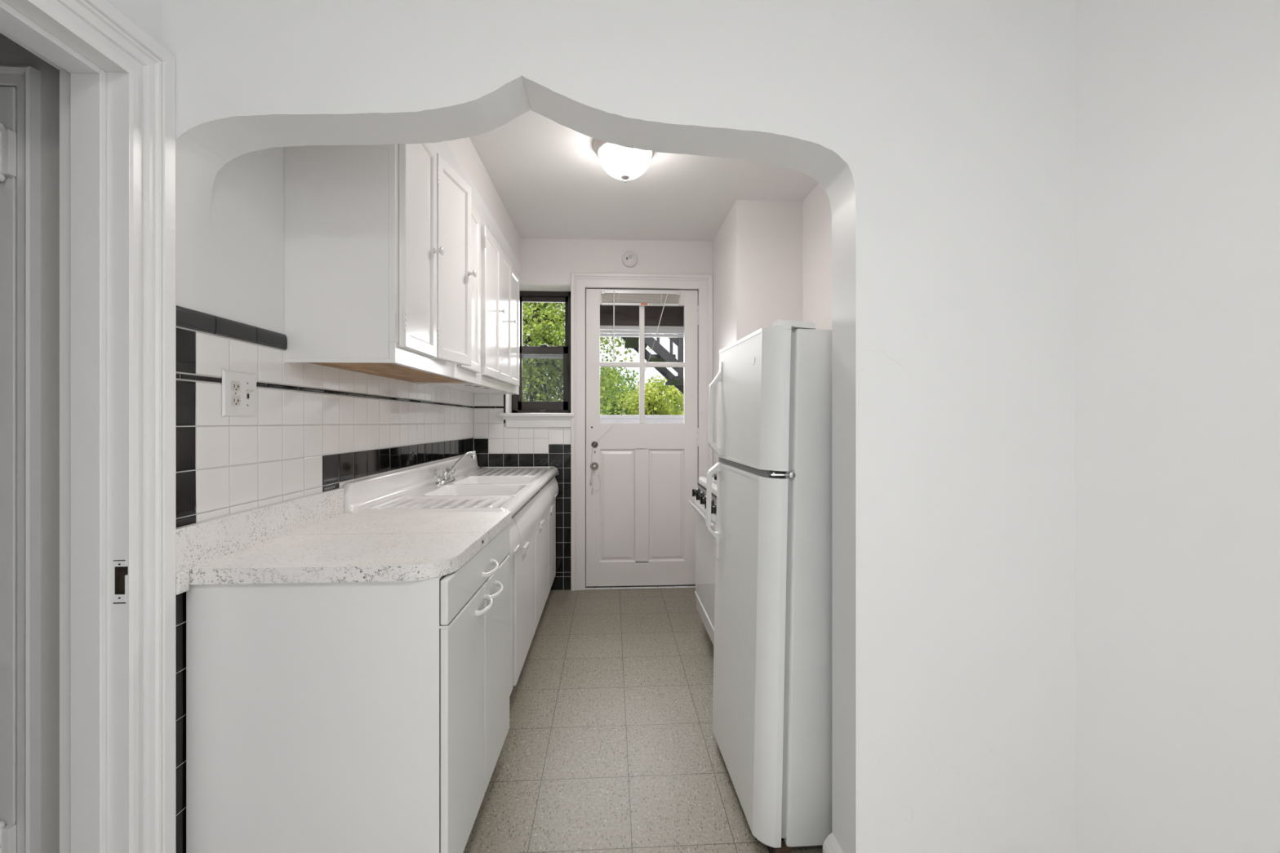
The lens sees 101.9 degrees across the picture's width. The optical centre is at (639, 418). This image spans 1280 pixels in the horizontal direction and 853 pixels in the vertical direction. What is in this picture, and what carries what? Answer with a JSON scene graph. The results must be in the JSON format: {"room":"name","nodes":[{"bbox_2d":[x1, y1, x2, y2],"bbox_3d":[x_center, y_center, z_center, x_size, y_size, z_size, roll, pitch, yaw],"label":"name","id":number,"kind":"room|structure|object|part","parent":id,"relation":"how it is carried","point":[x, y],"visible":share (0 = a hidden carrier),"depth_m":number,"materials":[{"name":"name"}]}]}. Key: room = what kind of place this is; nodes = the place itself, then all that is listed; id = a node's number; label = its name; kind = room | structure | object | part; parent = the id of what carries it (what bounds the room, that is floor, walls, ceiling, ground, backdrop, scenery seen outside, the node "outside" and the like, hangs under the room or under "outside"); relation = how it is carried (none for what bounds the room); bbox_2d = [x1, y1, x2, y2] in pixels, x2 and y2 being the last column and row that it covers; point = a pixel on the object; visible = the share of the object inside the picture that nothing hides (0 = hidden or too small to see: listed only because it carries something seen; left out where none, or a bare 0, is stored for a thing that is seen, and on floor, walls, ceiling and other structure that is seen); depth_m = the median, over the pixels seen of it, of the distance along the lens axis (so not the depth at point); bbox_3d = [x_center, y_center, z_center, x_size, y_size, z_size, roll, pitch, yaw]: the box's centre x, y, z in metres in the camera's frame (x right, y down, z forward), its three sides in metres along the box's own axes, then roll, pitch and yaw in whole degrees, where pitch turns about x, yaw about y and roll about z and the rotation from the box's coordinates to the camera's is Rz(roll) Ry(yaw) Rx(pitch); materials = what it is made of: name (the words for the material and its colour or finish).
{"room":"kitchen","nodes":[
{"label":"kitchen","id":0,"kind":"room"},
{"bbox_2d":[0,32,59,852],"bbox_3d":[-1.711,-0.030,-0.011,1.182,2.590,2.370,0,0,-3],"label":"wall","id":1,"kind":"structure","parent":0,"point":[11,53],"depth_m":1.10,"materials":[{"name":"grey paint"}]},
{"bbox_2d":[0,86,16,852],"bbox_3d":[-1.663,0.283,1.061,0.720,1.954,0.032,0,0,-3],"label":"door","id":2,"kind":"structure","parent":1,"relation":"in","point":[7,94],"depth_m":1.08,"materials":[{"name":"white paint"}]},
{"bbox_2d":[0,65,40,852],"bbox_3d":[-1.666,0.265,1.067,0.796,2.000,0.022,0,0,-3],"label":"trim","id":3,"kind":"structure","parent":1,"relation":"attached to","point":[26,80],"depth_m":1.09,"materials":[{"name":"white paint"}]},
{"bbox_2d":[108,0,399,343],"bbox_3d":[-1.101,-0.030,0.669,0.112,2.590,6.860,0,0,-3],"label":"wall","id":4,"kind":"structure","parent":0,"point":[237,274],"depth_m":1.41,"materials":[{"name":"paint"}]},
{"bbox_2d":[0,0,129,852],"bbox_3d":[-1.089,0.270,0.648,0.134,1.991,0.859,0,0,-3],"label":"door frame","id":5,"kind":"structure","parent":4,"relation":"in","point":[95,89],"depth_m":1.05,"materials":[{"name":"white paint"}]},
{"bbox_2d":[29,0,176,852],"bbox_3d":[-1.029,0.223,0.652,0.031,2.084,1.046,0,0,-3],"label":"trim","id":6,"kind":"structure","parent":4,"relation":"attached to","point":[151,67],"depth_m":1.12,"materials":[{"name":"white paint"}]},
{"bbox_2d":[176,488,344,573],"bbox_3d":[-1.078,0.318,1.542,0.017,0.134,0.748,0,0,-3],"label":"backsplash","id":7,"kind":"structure","parent":4,"relation":"attached to","point":[197,544],"depth_m":1.41,"materials":[{"name":"laminate"}]},
{"bbox_2d":[176,305,473,852],"bbox_3d":[-1.143,0.510,2.489,0.011,1.544,2.618,0,0,-3],"label":"wall tile","id":8,"kind":"structure","parent":4,"relation":"attached to","point":[315,428],"depth_m":1.55,"materials":[{"name":"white tile"}]},
{"bbox_2d":[222,369,256,416],"bbox_3d":[-1.070,-0.066,1.401,0.020,0.120,0.127,0,0,-3],"label":"switch plate","id":9,"kind":"object","parent":8,"relation":"attached to","point":[238,388],"visible":1,"depth_m":1.39,"materials":[{"name":"white plastic"}]},
{"bbox_2d":[231,395,240,405],"bbox_3d":[-1.073,-0.047,1.379,0.003,0.027,0.033,0,0,-3],"label":"outlet","id":10,"kind":"object","parent":9,"relation":"attached to","point":[235,399],"depth_m":1.38,"materials":[{"name":"beige plastic"}]},
{"bbox_2d":[231,381,240,391],"bbox_3d":[-1.073,-0.085,1.379,0.003,0.027,0.033,0,0,-3],"label":"outlet","id":11,"kind":"object","parent":9,"relation":"attached to","point":[235,385],"depth_m":1.38,"materials":[{"name":"beige plastic"}]},
{"bbox_2d":[284,142,479,384],"bbox_3d":[-0.911,-0.638,2.142,0.432,0.931,1.064,0,0,-3],"label":"upper cabinet","id":12,"kind":"object","parent":4,"relation":"attached to","point":[382,242],"visible":0.89,"depth_m":1.62,"materials":[{"name":"white paint"}]},
{"bbox_3d":[-0.763,-0.615,1.800,0.020,0.776,0.300,0,0,-3],"label":"door","id":13,"kind":"part","parent":12,"relation":"part of","materials":[{"name":"white paint"}]},
{"bbox_3d":[-0.764,-0.615,1.800,0.006,0.694,0.218,0,0,-3],"label":"panel","id":14,"kind":"part","parent":12,"relation":"part of","materials":[{"name":"white paint"}]},
{"bbox_3d":[-0.804,-0.613,2.150,0.019,0.880,1.060,0,0,-3],"label":"frame","id":15,"kind":"part","parent":12,"relation":"part of","materials":[{"name":"white paint"}]},
{"bbox_3d":[-0.744,-0.620,1.921,0.033,0.033,0.033,0,0,-3],"label":"knob","id":16,"kind":"part","parent":12,"relation":"part of","materials":[{"name":"white plastic"}]},
{"bbox_3d":[-0.756,-0.615,2.111,0.020,0.776,0.292,0,0,7],"label":"door","id":17,"kind":"part","parent":12,"relation":"part of","materials":[{"name":"white paint"}]},
{"bbox_3d":[-0.757,-0.615,2.111,0.006,0.694,0.210,0,0,6],"label":"panel","id":18,"kind":"part","parent":12,"relation":"part of","materials":[{"name":"white paint"}]},
{"bbox_3d":[-0.799,-0.615,2.438,0.020,0.776,0.322,0,0,-3],"label":"door","id":19,"kind":"part","parent":12,"relation":"part of","materials":[{"name":"white paint"}]},
{"bbox_3d":[-0.717,-0.620,2.223,0.033,0.033,0.033,0,0,7],"label":"knob","id":20,"kind":"part","parent":12,"relation":"part of","materials":[{"name":"white plastic"}]},
{"bbox_3d":[-0.800,-0.615,2.438,0.006,0.694,0.240,0,0,-3],"label":"panel","id":21,"kind":"part","parent":12,"relation":"part of","materials":[{"name":"white paint"}]},
{"bbox_2d":[434,140,522,275],"bbox_3d":[-0.823,-1.076,2.718,0.042,0.070,2.196,0,0,-3],"label":"trim","id":22,"kind":"structure","parent":12,"relation":"attached to","point":[445,148],"depth_m":2.61,"materials":[{"name":"white paint"}]},
{"bbox_2d":[427,215,519,395],"bbox_3d":[-0.989,-0.638,3.240,0.401,0.931,1.133,0,0,-3],"label":"upper cabinet","id":23,"kind":"object","parent":4,"relation":"attached to","point":[500,282],"visible":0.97,"depth_m":3.02,"materials":[{"name":"white paint"}]},
{"bbox_3d":[-0.819,-0.615,2.870,0.020,0.776,0.327,0,0,-2],"label":"door","id":24,"kind":"part","parent":23,"relation":"part of","materials":[{"name":"white paint"}]},
{"bbox_3d":[-0.820,-0.615,2.870,0.006,0.694,0.245,0,0,-2],"label":"panel","id":25,"kind":"part","parent":23,"relation":"part of","materials":[{"name":"white paint"}]},
{"bbox_3d":[-0.866,-0.613,3.249,0.019,0.880,1.129,0,0,-3],"label":"frame","id":26,"kind":"part","parent":23,"relation":"part of","materials":[{"name":"white paint"}]},
{"bbox_3d":[-0.796,-0.620,3.004,0.033,0.033,0.033,0,0,-2],"label":"knob","id":27,"kind":"part","parent":23,"relation":"part of","materials":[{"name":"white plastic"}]},
{"bbox_3d":[-0.835,-0.615,3.203,0.020,0.776,0.308,0,0,0],"label":"door","id":28,"kind":"part","parent":23,"relation":"part of","materials":[{"name":"white paint"}]},
{"bbox_3d":[-0.836,-0.615,3.203,0.006,0.694,0.226,0,0,0],"label":"panel","id":29,"kind":"part","parent":23,"relation":"part of","materials":[{"name":"white paint"}]},
{"bbox_3d":[-0.859,-0.615,3.542,0.020,0.776,0.290,0,0,-2],"label":"door","id":30,"kind":"part","parent":23,"relation":"part of","materials":[{"name":"white paint"}]},
{"bbox_3d":[-0.860,-0.615,3.542,0.006,0.694,0.208,0,0,-2],"label":"panel","id":31,"kind":"part","parent":23,"relation":"part of","materials":[{"name":"white paint"}]},
{"bbox_2d":[448,137,519,262],"bbox_3d":[-0.989,-1.214,2.710,0.342,0.219,2.195,0,0,-3],"label":"wall","id":32,"kind":"structure","parent":0,"point":[464,148],"depth_m":2.77,"materials":[{"name":"white paint"}]},
{"bbox_2d":[506,238,712,479],"bbox_3d":[-0.078,-0.030,3.992,2.306,2.590,0.260,0,0,-3],"label":"wall","id":33,"kind":"structure","parent":0,"point":[548,264],"depth_m":3.85,"materials":[{"name":"white paint"}]},
{"bbox_2d":[473,394,570,590],"bbox_3d":[-0.860,0.515,3.814,0.722,1.500,0.007,0,0,-3],"label":"wall tile","id":34,"kind":"structure","parent":33,"relation":"attached to","point":[495,444],"depth_m":3.81,"materials":[{"name":"tile"}]},
{"bbox_2d":[498,290,574,427],"bbox_3d":[-0.762,-0.460,3.943,0.546,1.052,0.330,0,0,-3],"label":"window","id":35,"kind":"structure","parent":33,"relation":"in","point":[524,414],"depth_m":4.04,"materials":[{"name":"black wood"}]},
{"bbox_3d":[-0.761,0.013,3.923,0.546,0.105,0.290,0,0,-3],"label":"sill","id":36,"kind":"part","parent":35,"relation":"part of","materials":[{"name":"white paint"}]},
{"bbox_3d":[-0.762,-0.513,4.069,0.464,0.946,0.080,0,0,-3],"label":"frame","id":37,"kind":"part","parent":35,"relation":"part of","materials":[{"name":"black wood"}]},
{"bbox_3d":[-0.760,-0.486,4.086,0.319,0.033,0.015,0,0,-3],"label":"storm rail","id":38,"kind":"part","parent":35,"relation":"part of","materials":[{"name":"silver metal"}]},
{"bbox_3d":[-0.753,-0.316,4.051,0.389,0.507,0.032,0,0,-3],"label":"sash","id":39,"kind":"part","parent":35,"relation":"part of","materials":[{"name":"wood"}]},
{"bbox_3d":[-0.755,-0.739,4.082,0.389,0.427,0.025,0,0,-3],"label":"sash","id":40,"kind":"part","parent":35,"relation":"part of","materials":[{"name":"brown metal"}]},
{"bbox_2d":[622,251,637,267],"bbox_3d":[-0.074,-1.178,3.846,0.114,0.114,0.032,0,0,-3],"label":"smoke detector","id":41,"kind":"object","parent":33,"relation":"attached to","point":[629,259],"visible":1,"depth_m":3.83,"materials":[{"name":"white plastic"}]},
{"bbox_2d":[590,288,679,493],"bbox_3d":[-0.037,-0.195,3.847,0.665,1.513,0.049,0,0,-3],"label":"mini blind","id":42,"kind":"object","parent":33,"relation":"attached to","point":[610,297],"visible":1,"depth_m":3.84,"materials":[{"name":"white plastic"}]},
{"bbox_3d":[-0.061,-0.375,3.844,0.536,1.106,0.010,0,0,0],"label":"pull cord","id":43,"kind":"part","parent":42,"relation":"part of","materials":[{"name":"white"}]},
{"bbox_3d":[0.003,-0.845,3.856,0.571,0.018,0.027,0,0,-3],"label":"rail","id":44,"kind":"part","parent":42,"relation":"part of","materials":[{"name":"white plastic"}]},
{"bbox_2d":[570,272,712,591],"bbox_3d":[0.017,0.098,3.853,1.052,2.335,0.028,0,0,-3],"label":"trim","id":45,"kind":"structure","parent":33,"relation":"attached to","point":[580,282],"depth_m":3.83,"materials":[{"name":"white paint"}]},
{"bbox_2d":[585,288,698,587],"bbox_3d":[0.019,0.149,3.870,0.846,2.232,0.087,0,0,-3],"label":"door","id":46,"kind":"structure","parent":33,"relation":"in","point":[640,522],"depth_m":3.88,"materials":[{"name":"white paint"}]},
{"bbox_3d":[-0.333,0.323,3.854,0.044,0.201,0.005,0,0,-3],"label":"keyhole plate","id":47,"kind":"part","parent":46,"relation":"part of","materials":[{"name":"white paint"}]},
{"bbox_3d":[-0.170,0.647,3.879,0.290,0.855,0.028,0,0,-3],"label":"panel","id":48,"kind":"part","parent":46,"relation":"part of","materials":[{"name":"white paint"}]},
{"bbox_3d":[0.200,0.647,3.899,0.295,0.855,0.028,0,0,-3],"label":"panel","id":49,"kind":"part","parent":46,"relation":"part of","materials":[{"name":"white paint"}]},
{"bbox_2d":[600,305,684,423],"bbox_3d":[0.004,0.165,4.099,0.844,2.200,0.046,0,0,-3],"label":"storm door","id":50,"kind":"structure","parent":33,"relation":"in","point":[626,317],"depth_m":4.09,"materials":[{"name":"white wood"}]},
{"bbox_3d":[0.006,-0.830,4.107,0.727,0.210,0.022,0,0,-3],"label":"panel","id":51,"kind":"part","parent":50,"relation":"part of","materials":[{"name":"clear glass"}]},
{"bbox_2d":[161,0,1075,852],"bbox_3d":[0.010,-0.030,1.295,2.178,2.590,0.136,0,0,-3],"label":"wall","id":52,"kind":"structure","parent":0,"point":[938,135],"depth_m":1.27,"materials":[{"name":"paint"}]},
{"bbox_2d":[822,832,843,852],"bbox_3d":[0.505,1.186,1.321,0.027,0.158,0.134,0,0,-3],"label":"baseboard","id":53,"kind":"structure","parent":52,"relation":"attached to","point":[830,845],"depth_m":1.36,"materials":[{"name":"white paint"}]},
{"bbox_2d":[462,587,822,852],"bbox_3d":[-0.299,1.325,2.640,4.300,0.120,2.855,0,0,-3],"label":"floor","id":54,"kind":"structure","parent":0,"point":[610,745],"depth_m":2.02,"materials":[{"name":"tile"}]},
{"bbox_2d":[186,524,509,852],"bbox_3d":[-0.758,0.826,1.578,0.640,0.878,0.696,0,0,-2],"label":"base cabinet","id":55,"kind":"object","parent":54,"relation":"on","point":[336,717],"visible":0.98,"depth_m":1.24,"materials":[{"name":"white paint"}]},
{"bbox_2d":[175,488,511,595],"bbox_3d":[-0.777,0.325,1.558,0.632,0.148,0.748,0,0,-3],"label":"countertop","id":56,"kind":"structure","parent":55,"relation":"on","point":[308,539],"depth_m":1.38,"materials":[{"name":"laminate"}]},
{"bbox_2d":[342,454,558,518],"bbox_3d":[-0.852,0.374,2.865,0.613,0.264,1.867,0,0,-3],"label":"sink","id":57,"kind":"object","parent":56,"relation":"in","point":[474,488],"visible":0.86,"depth_m":2.38,"materials":[{"name":"white ceramic"}]},
{"bbox_2d":[433,451,475,485],"bbox_3d":[-1.045,0.272,2.906,0.085,0.150,0.456,0,0,6],"label":"faucet","id":58,"kind":"object","parent":57,"relation":"on","point":[446,477],"visible":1,"depth_m":2.82,"materials":[{"name":"silver metal"}]},
{"bbox_3d":[-1.049,0.319,2.705,0.038,0.021,0.038,0,0,-3],"label":"valve stem","id":59,"kind":"part","parent":58,"relation":"part of","materials":[{"name":"silver metal"}]},
{"bbox_3d":[-1.049,0.287,2.705,0.052,0.047,0.052,0,0,19],"label":"handle","id":60,"kind":"part","parent":58,"relation":"part of","materials":[{"name":"white plastic"}]},
{"bbox_3d":[-1.060,0.287,2.905,0.052,0.047,0.052,0,0,-26],"label":"handle","id":61,"kind":"part","parent":58,"relation":"part of","materials":[{"name":"white plastic"}]},
{"bbox_3d":[-1.025,0.256,2.962,0.020,0.119,0.300,0,0,9],"label":"spout","id":62,"kind":"part","parent":58,"relation":"part of","materials":[{"name":"silver metal"}]},
{"bbox_3d":[-0.479,0.831,1.422,0.019,0.645,0.335,0,0,-2],"label":"door","id":63,"kind":"part","parent":55,"relation":"part of","materials":[{"name":"white paint"}]},
{"bbox_3d":[-0.484,0.446,1.594,0.019,0.110,0.680,0,0,-2],"label":"drawer","id":64,"kind":"part","parent":55,"relation":"part of","materials":[{"name":"white paint"}]},
{"bbox_3d":[-0.457,0.552,1.538,0.040,0.032,0.107,0,0,-2],"label":"handle","id":65,"kind":"part","parent":55,"relation":"part of","materials":[{"name":"white plastic"}]},
{"bbox_3d":[-0.459,0.464,1.610,0.040,0.032,0.107,0,0,-2],"label":"handle","id":66,"kind":"part","parent":55,"relation":"part of","materials":[{"name":"white plastic"}]},
{"bbox_3d":[-0.489,0.831,1.765,0.019,0.645,0.339,0,0,-2],"label":"door","id":67,"kind":"part","parent":55,"relation":"part of","materials":[{"name":"white paint"}]},
{"bbox_3d":[-0.461,0.552,1.670,0.040,0.032,0.107,0,0,-2],"label":"handle","id":68,"kind":"part","parent":55,"relation":"part of","materials":[{"name":"white plastic"}]},
{"bbox_2d":[507,476,558,696],"bbox_3d":[-0.829,0.831,2.869,0.580,0.868,1.849,0,0,-3],"label":"base cabinet","id":69,"kind":"object","parent":54,"relation":"on","point":[532,531],"visible":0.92,"depth_m":2.56,"materials":[{"name":"white metal"}]},
{"bbox_3d":[-0.540,0.842,2.077,0.020,0.598,0.235,0,0,-3],"label":"filler panel","id":70,"kind":"part","parent":69,"relation":"part of","materials":[{"name":"white paint"}]},
{"bbox_3d":[-0.523,0.470,2.064,0.051,0.145,0.207,0,0,-3],"label":"bowed panel","id":71,"kind":"part","parent":69,"relation":"part of","materials":[{"name":"white paint"}]},
{"bbox_3d":[-0.557,0.844,2.484,0.031,0.595,0.562,0,0,-3],"label":"door","id":72,"kind":"part","parent":69,"relation":"part of","materials":[{"name":"white paint"}]},
{"bbox_3d":[-0.529,0.613,2.394,0.020,0.071,0.120,0,0,-3],"label":"handle","id":73,"kind":"part","parent":69,"relation":"part of","materials":[{"name":"white plastic"}]},
{"bbox_3d":[-0.563,0.474,2.768,0.051,0.151,1.185,0,0,-3],"label":"bowed panel","id":74,"kind":"part","parent":69,"relation":"part of","materials":[{"name":"white paint"}]},
{"bbox_3d":[-0.590,0.848,3.066,0.031,0.596,0.583,0,0,-3],"label":"door","id":75,"kind":"part","parent":69,"relation":"part of","materials":[{"name":"white paint"}]},
{"bbox_3d":[-0.560,0.616,2.953,0.020,0.071,0.120,0,0,-3],"label":"handle","id":76,"kind":"part","parent":69,"relation":"part of","materials":[{"name":"white plastic"}]},
{"bbox_3d":[-0.589,0.619,3.472,0.020,0.071,0.120,0,0,-3],"label":"handle","id":77,"kind":"part","parent":69,"relation":"part of","materials":[{"name":"white plastic"}]},
{"bbox_3d":[-0.619,0.851,3.585,0.031,0.595,0.432,0,0,-3],"label":"door","id":78,"kind":"part","parent":69,"relation":"part of","materials":[{"name":"white paint"}]},
{"bbox_3d":[-0.609,0.479,3.585,0.051,0.147,0.433,0,0,-3],"label":"bowed panel","id":79,"kind":"part","parent":69,"relation":"part of","materials":[{"name":"white paint"}]},
{"bbox_2d":[585,586,695,589],"bbox_3d":[0.012,1.261,3.951,0.844,0.008,0.192,0,0,-3],"label":"threshold","id":80,"kind":"object","parent":54,"relation":"on","point":[662,587],"visible":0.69,"depth_m":3.86,"materials":[{"name":"white paint"}]},
{"bbox_2d":[688,473,717,644],"bbox_3d":[0.659,0.782,2.754,0.694,0.965,0.765,0,0,-3],"label":"gas range","id":81,"kind":"object","parent":54,"relation":"on","point":[705,557],"visible":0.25,"depth_m":2.80,"materials":[{"name":"white metal"}]},
{"bbox_3d":[0.326,0.437,3.043,0.042,0.054,0.054,0,0,-3],"label":"knob","id":82,"kind":"part","parent":81,"relation":"part of","materials":[{"name":"black plastic"}]},
{"bbox_3d":[0.334,0.437,2.905,0.042,0.054,0.054,0,0,-3],"label":"knob","id":83,"kind":"part","parent":81,"relation":"part of","materials":[{"name":"black plastic"}]},
{"bbox_3d":[0.333,0.519,2.749,0.042,0.060,0.731,0,0,-3],"label":"handle","id":84,"kind":"part","parent":81,"relation":"part of","materials":[{"name":"white metal"}]},
{"bbox_3d":[0.342,0.437,2.768,0.042,0.054,0.054,0,0,-3],"label":"knob","id":85,"kind":"part","parent":81,"relation":"part of","materials":[{"name":"black plastic"}]},
{"bbox_3d":[0.363,1.088,2.738,0.028,0.110,0.760,0,0,-3],"label":"broiler drawer","id":86,"kind":"part","parent":81,"relation":"part of","materials":[{"name":"white metal"}]},
{"bbox_3d":[0.365,0.772,2.738,0.024,0.514,0.760,0,0,-3],"label":"oven door","id":87,"kind":"part","parent":81,"relation":"part of","materials":[{"name":"white metal"}]},
{"bbox_3d":[0.366,0.493,2.737,0.034,0.040,0.761,0,0,-3],"label":"rail","id":88,"kind":"part","parent":81,"relation":"part of","materials":[{"name":"white metal"}]},
{"bbox_3d":[0.385,0.434,2.740,0.056,0.082,0.759,0,0,-3],"label":"control panel","id":89,"kind":"part","parent":81,"relation":"part of","materials":[{"name":"white metal"}]},
{"bbox_2d":[697,476,716,496],"bbox_3d":[0.688,0.346,2.756,0.636,0.093,0.765,0,0,-3],"label":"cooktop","id":90,"kind":"object","parent":81,"relation":"in","point":[702,482],"depth_m":2.93,"materials":[{"name":"white metal"}]},
{"bbox_3d":[0.350,0.437,2.630,0.042,0.054,0.054,0,0,-3],"label":"knob","id":91,"kind":"part","parent":81,"relation":"part of","materials":[{"name":"black plastic"}]},
{"bbox_3d":[0.357,0.437,2.492,0.042,0.054,0.054,0,0,-3],"label":"knob","id":92,"kind":"part","parent":81,"relation":"part of","materials":[{"name":"black plastic"}]},
{"bbox_2d":[706,319,831,852],"bbox_3d":[0.656,0.497,1.812,0.766,1.549,0.618,1,0,-5],"label":"refrigerator","id":93,"kind":"object","parent":54,"relation":"on","point":[771,728],"visible":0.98,"depth_m":1.50,"materials":[{"name":"white metal"}]},
{"bbox_3d":[0.281,0.355,2.003,0.048,0.364,0.033,1,0,-5],"label":"handle","id":94,"kind":"part","parent":93,"relation":"part of","materials":[{"name":"white plastic"}]},
{"bbox_3d":[0.289,-0.037,2.004,0.047,0.361,0.033,1,0,-5],"label":"handle","id":95,"kind":"part","parent":93,"relation":"part of","materials":[{"name":"white plastic"}]},
{"bbox_3d":[0.351,0.700,1.784,0.068,1.052,0.615,1,0,-5],"label":"door","id":96,"kind":"part","parent":93,"relation":"part of","materials":[{"name":"white metal"}]},
{"bbox_3d":[0.366,-0.057,1.786,0.068,0.414,0.615,1,0,-5],"label":"door","id":97,"kind":"part","parent":93,"relation":"part of","materials":[{"name":"white metal"}]},
{"bbox_2d":[469,110,818,241],"bbox_3d":[-0.191,-1.385,0.720,4.300,0.120,6.860,0,0,-3],"label":"ceiling","id":98,"kind":"structure","parent":0,"point":[548,176],"depth_m":3.00,"materials":[{"name":"white paint"}]},
{"bbox_2d":[592,138,655,182],"bbox_3d":[-0.072,-1.234,2.520,0.311,0.182,0.311,0,0,-3],"label":"ceiling light","id":99,"kind":"object","parent":98,"relation":"attached to","point":[623,163],"visible":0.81,"depth_m":2.45,"materials":[{"name":"white glass"}]},
{"bbox_2d":[712,183,831,477],"bbox_3d":[0.860,-0.030,2.813,0.511,2.590,2.799,0,0,-3],"label":"wall","id":100,"kind":"structure","parent":0,"point":[772,260],"depth_m":3.16,"materials":[{"name":"white paint"}]},
{"bbox_2d":[1075,0,1279,852],"bbox_3d":[1.441,-0.030,-0.607,0.510,2.590,4.025,0,0,-3],"label":"wall","id":101,"kind":"structure","parent":0,"point":[1177,102],"depth_m":1.17,"materials":[{"name":"paint"}]},
{"label":"outside","id":102,"kind":"structure","parent":0,"visible":0},
{"bbox_3d":[-1.810,6.365,32.129,80.000,0.200,55.640,0,0,-3],"label":"ground","id":103,"kind":"structure","parent":102,"visible":0},
{"bbox_2d":[522,302,650,414],"bbox_3d":[-1.584,1.516,8.064,3.546,9.504,3.135,0,0,-3],"label":"maple tree","id":104,"kind":"object","parent":103,"relation":"on","point":[535,371],"visible":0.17,"depth_m":7.62,"materials":[{"name":"green plant"}]},
{"bbox_2d":[600,360,639,414],"bbox_3d":[-1.225,2.226,16.114,3.252,8.087,3.494,0,0,-25],"label":"maple tree","id":105,"kind":"object","parent":103,"relation":"on","point":[631,378],"visible":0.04,"depth_m":15.58,"materials":[{"name":"green plant"}]},
{"bbox_2d":[617,329,684,394],"bbox_3d":[0.352,2.065,5.484,2.270,8.400,1.100,0,0,-3],"label":"stairs","id":106,"kind":"structure","parent":103,"relation":"on","point":[663,355],"depth_m":5.02,"materials":[{"name":"paint"}]},
{"bbox_3d":[0.542,-0.575,5.038,1.850,1.744,0.030,0,0,-3],"label":"handrail","id":107,"kind":"part","parent":106,"relation":"part of","materials":[{"name":"paint"}]},
{"bbox_3d":[0.392,-1.257,4.987,0.052,1.756,0.052,0,0,-3],"label":"post","id":108,"kind":"part","parent":106,"relation":"part of","materials":[{"name":"paint"}]},
{"bbox_2d":[618,374,684,414],"bbox_3d":[0.501,2.603,12.450,2.098,7.332,2.433,0,0,-3],"label":"maple tree","id":109,"kind":"object","parent":103,"relation":"on","point":[653,406],"visible":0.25,"depth_m":12.02,"materials":[{"name":"green plant"}]},
{"bbox_2d":[631,387,684,414],"bbox_3d":[0.740,2.493,21.541,4.836,7.553,3.489,0,0,-3],"label":"maple tree","id":110,"kind":"object","parent":103,"relation":"on","point":[680,404],"visible":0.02,"depth_m":21.11,"materials":[{"name":"green plant"}]}
]}

